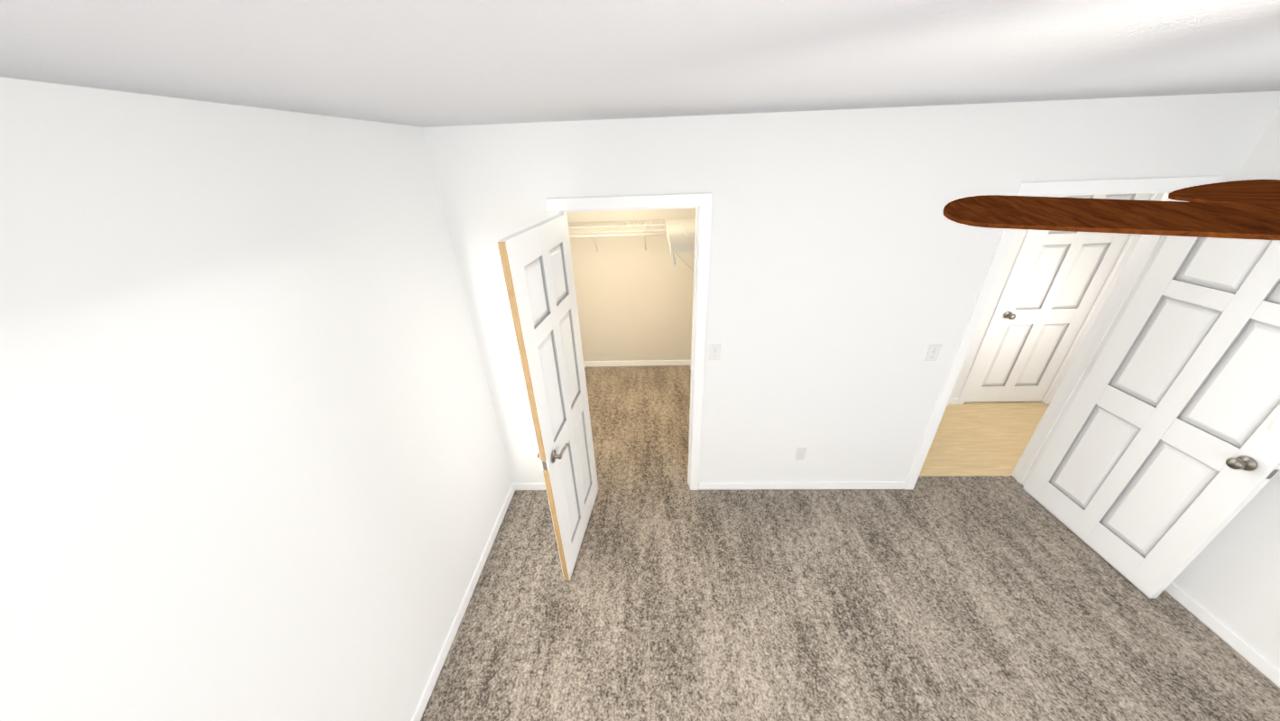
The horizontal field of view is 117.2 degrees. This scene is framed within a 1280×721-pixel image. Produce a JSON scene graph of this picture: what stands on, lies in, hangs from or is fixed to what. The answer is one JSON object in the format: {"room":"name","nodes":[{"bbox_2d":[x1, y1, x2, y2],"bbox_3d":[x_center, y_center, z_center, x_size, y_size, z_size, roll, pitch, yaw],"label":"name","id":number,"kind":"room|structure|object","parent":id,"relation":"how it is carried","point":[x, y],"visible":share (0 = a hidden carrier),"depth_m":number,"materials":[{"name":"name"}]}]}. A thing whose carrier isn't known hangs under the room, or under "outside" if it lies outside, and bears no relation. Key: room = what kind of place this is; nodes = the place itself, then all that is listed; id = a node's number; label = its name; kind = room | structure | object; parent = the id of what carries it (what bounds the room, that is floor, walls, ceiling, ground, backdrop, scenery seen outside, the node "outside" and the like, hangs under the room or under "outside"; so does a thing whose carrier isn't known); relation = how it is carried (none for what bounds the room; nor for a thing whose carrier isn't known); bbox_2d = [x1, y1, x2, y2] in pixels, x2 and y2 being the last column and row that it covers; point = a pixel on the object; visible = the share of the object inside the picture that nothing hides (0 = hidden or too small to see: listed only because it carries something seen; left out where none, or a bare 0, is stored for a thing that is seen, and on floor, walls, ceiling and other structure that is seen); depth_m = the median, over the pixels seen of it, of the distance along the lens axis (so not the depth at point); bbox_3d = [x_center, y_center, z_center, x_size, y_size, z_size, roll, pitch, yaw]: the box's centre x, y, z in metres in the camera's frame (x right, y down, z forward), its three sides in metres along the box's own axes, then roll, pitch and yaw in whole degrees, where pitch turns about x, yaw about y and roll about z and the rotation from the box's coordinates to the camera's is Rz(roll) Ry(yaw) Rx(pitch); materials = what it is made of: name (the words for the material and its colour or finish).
{"room":"empty bedroom","nodes":[
{"label":"empty bedroom","id":0,"kind":"room"},
{"bbox_2d":[0,76,512,720],"bbox_3d":[-1.142,0.773,0.898,0.120,2.440,3.620,-1,28,2],"label":"wall","id":1,"kind":"structure","parent":0,"point":[253,463],"depth_m":1.03,"materials":[{"name":"white paint"}]},
{"bbox_2d":[411,482,515,720],"bbox_3d":[-1.034,1.811,1.465,0.013,0.068,3.580,-1,28,2],"label":"baseboard","id":2,"kind":"structure","parent":1,"relation":"attached to","point":[423,701],"depth_m":2.17,"materials":[{"name":"white paint"}]},
{"bbox_2d":[564,208,695,361],"bbox_3d":[-0.344,-1.042,4.291,2.090,2.440,0.120,-1,28,2],"label":"wall","id":3,"kind":"structure","parent":0,"point":[634,299],"depth_m":4.35,"materials":[{"name":"white paint"}]},
{"bbox_2d":[567,218,695,251],"bbox_3d":[-0.359,-1.227,3.952,1.836,0.302,0.300,-1,28,2],"label":"wire shelf","id":4,"kind":"object","parent":3,"relation":"attached to","point":[645,234],"depth_m":3.80,"materials":[{"name":"white metal"}]},
{"bbox_2d":[583,359,689,366],"bbox_3d":[-0.301,0.038,4.783,1.800,0.068,0.017,-1,28,2],"label":"baseboard","id":5,"kind":"structure","parent":3,"relation":"attached to","point":[647,362],"depth_m":4.77,"materials":[{"name":"white paint"}]},
{"bbox_2d":[0,0,1279,127],"bbox_3d":[1.551,-0.854,1.065,6.140,0.100,5.890,-1,28,2],"label":"ceiling","id":6,"kind":"structure","parent":0,"point":[426,63],"depth_m":0.69,"materials":[{"name":"grey paint"}]},
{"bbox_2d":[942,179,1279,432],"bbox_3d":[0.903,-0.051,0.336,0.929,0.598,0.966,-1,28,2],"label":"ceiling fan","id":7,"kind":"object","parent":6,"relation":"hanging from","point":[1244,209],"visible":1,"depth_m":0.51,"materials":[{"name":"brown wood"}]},
{"bbox_2d":[690,253,694,354],"bbox_3d":[0.610,-0.593,3.366,0.120,2.440,1.880,-1,28,2],"label":"wall","id":8,"kind":"structure","parent":0,"point":[693,295],"depth_m":4.32,"materials":[{"name":"white paint"}]},
{"bbox_2d":[664,221,695,270],"bbox_3d":[0.383,-0.884,3.245,0.306,0.302,1.226,-1,28,2],"label":"wire shelf","id":9,"kind":"object","parent":8,"relation":"attached to","point":[681,234],"depth_m":3.11,"materials":[{"name":"white metal"}]},
{"bbox_2d":[420,364,1279,720],"bbox_3d":[0.838,1.406,2.280,4.540,0.100,5.890,-1,28,2],"label":"floor carpet","id":10,"kind":"object","parent":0,"point":[675,597],"visible":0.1,"depth_m":2.17,"materials":[{"name":"grey carpet"}]},
{"bbox_2d":[423,91,1279,488],"bbox_3d":[0.821,-0.130,2.472,4.540,2.440,0.120,-1,28,2],"label":"wall","id":11,"kind":"structure","parent":0,"point":[849,262],"depth_m":2.08,"materials":[{"name":"white paint"}]},
{"bbox_2d":[515,482,546,489],"bbox_3d":[-0.694,0.976,3.028,0.530,0.068,0.017,-1,28,2],"label":"baseboard","id":12,"kind":"structure","parent":11,"relation":"attached to","point":[519,485],"depth_m":3.03,"materials":[{"name":"white paint"}]},
{"bbox_2d":[497,213,598,580],"bbox_3d":[-0.425,0.277,2.232,0.136,2.012,0.746,2,28,8],"label":"closet door","id":13,"kind":"structure","parent":11,"relation":"in","point":[537,264],"depth_m":2.02,"materials":[{"name":"paint"}]},
{"bbox_2d":[545,193,712,489],"bbox_3d":[-0.023,0.036,2.587,0.872,2.096,0.152,-1,28,2],"label":"door frame","id":14,"kind":"structure","parent":11,"relation":"attached to","point":[701,203],"depth_m":2.16,"materials":[{"name":"white paint"}]},
{"bbox_2d":[709,343,721,360],"bbox_3d":[0.471,-0.048,2.449,0.072,0.116,0.017,-1,28,2],"label":"light switch","id":15,"kind":"object","parent":11,"relation":"attached to","point":[714,352],"visible":1,"depth_m":2.45,"materials":[{"name":"white plastic"}]},
{"bbox_2d":[794,447,807,460],"bbox_3d":[1.158,0.673,2.811,0.072,0.116,0.010,-1,28,2],"label":"outlet","id":16,"kind":"object","parent":11,"relation":"attached to","point":[800,453],"visible":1,"depth_m":2.81,"materials":[{"name":"white plastic"}]},
{"bbox_2d":[699,481,906,488],"bbox_3d":[1.214,0.944,2.949,1.530,0.068,0.013,-1,28,2],"label":"baseboard","id":17,"kind":"structure","parent":11,"relation":"attached to","point":[702,484],"depth_m":2.94,"materials":[{"name":"white paint"}]},
{"bbox_2d":[924,343,942,361],"bbox_3d":[1.810,-0.044,2.407,0.072,0.116,0.017,-1,28,2],"label":"light switch","id":18,"kind":"object","parent":11,"relation":"attached to","point":[933,353],"visible":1,"depth_m":2.41,"materials":[{"name":"white plastic"}]},
{"bbox_2d":[904,175,1223,488],"bbox_3d":[2.422,-0.004,2.485,0.947,2.096,0.152,-1,28,2],"label":"door frame","id":19,"kind":"structure","parent":11,"relation":"attached to","point":[1142,257],"depth_m":2.30,"materials":[{"name":"white paint"}]},
{"bbox_2d":[1022,201,1279,598],"bbox_3d":[2.810,0.241,2.062,0.167,2.012,0.820,-2,28,1],"label":"bedroom door","id":20,"kind":"structure","parent":11,"relation":"in","point":[1156,469],"depth_m":2.04,"materials":[{"name":"paint"}]},
{"bbox_2d":[918,401,1049,476],"bbox_3d":[2.727,0.648,3.582,4.050,0.100,1.470,-1,28,2],"label":"floor","id":21,"kind":"structure","parent":0,"point":[981,438],"depth_m":3.40,"materials":[{"name":"beige wood"}]},
{"bbox_2d":[949,229,1027,397],"bbox_3d":[2.696,-0.673,3.367,4.050,2.440,0.120,-1,28,2],"label":"wall","id":22,"kind":"structure","parent":0,"point":[1001,280],"depth_m":3.41,"materials":[{"name":"white paint"}]},
{"bbox_2d":[947,397,957,404],"bbox_3d":[1.915,0.420,3.894,2.410,0.068,0.013,-1,28,2],"label":"baseboard","id":23,"kind":"structure","parent":22,"relation":"attached to","point":[952,400],"depth_m":3.84,"materials":[{"name":"white paint"}]},
{"bbox_2d":[964,193,1152,402],"bbox_3d":[3.536,-0.490,3.399,0.756,2.012,0.167,-1,28,2],"label":"closet door","id":24,"kind":"structure","parent":22,"relation":"in","point":[1062,277],"depth_m":3.41,"materials":[{"name":"paint"}]},
{"bbox_2d":[956,193,1164,404],"bbox_3d":[3.536,-0.535,3.412,0.892,2.096,0.152,-1,28,2],"label":"door frame","id":25,"kind":"structure","parent":22,"relation":"attached to","point":[1124,256],"depth_m":3.39,"materials":[{"name":"white paint"}]},
{"bbox_2d":[1171,105,1279,669],"bbox_3d":[2.971,0.740,0.659,0.120,2.440,3.770,-1,28,2],"label":"wall","id":26,"kind":"structure","parent":0,"point":[1229,575],"depth_m":1.89,"materials":[{"name":"white paint"}]},
{"bbox_2d":[1164,581,1279,687],"bbox_3d":[2.935,1.746,1.298,0.040,0.068,3.580,-1,28,2],"label":"baseboard","id":27,"kind":"structure","parent":26,"relation":"attached to","point":[1236,641],"depth_m":1.97,"materials":[{"name":"white paint"}]}
]}

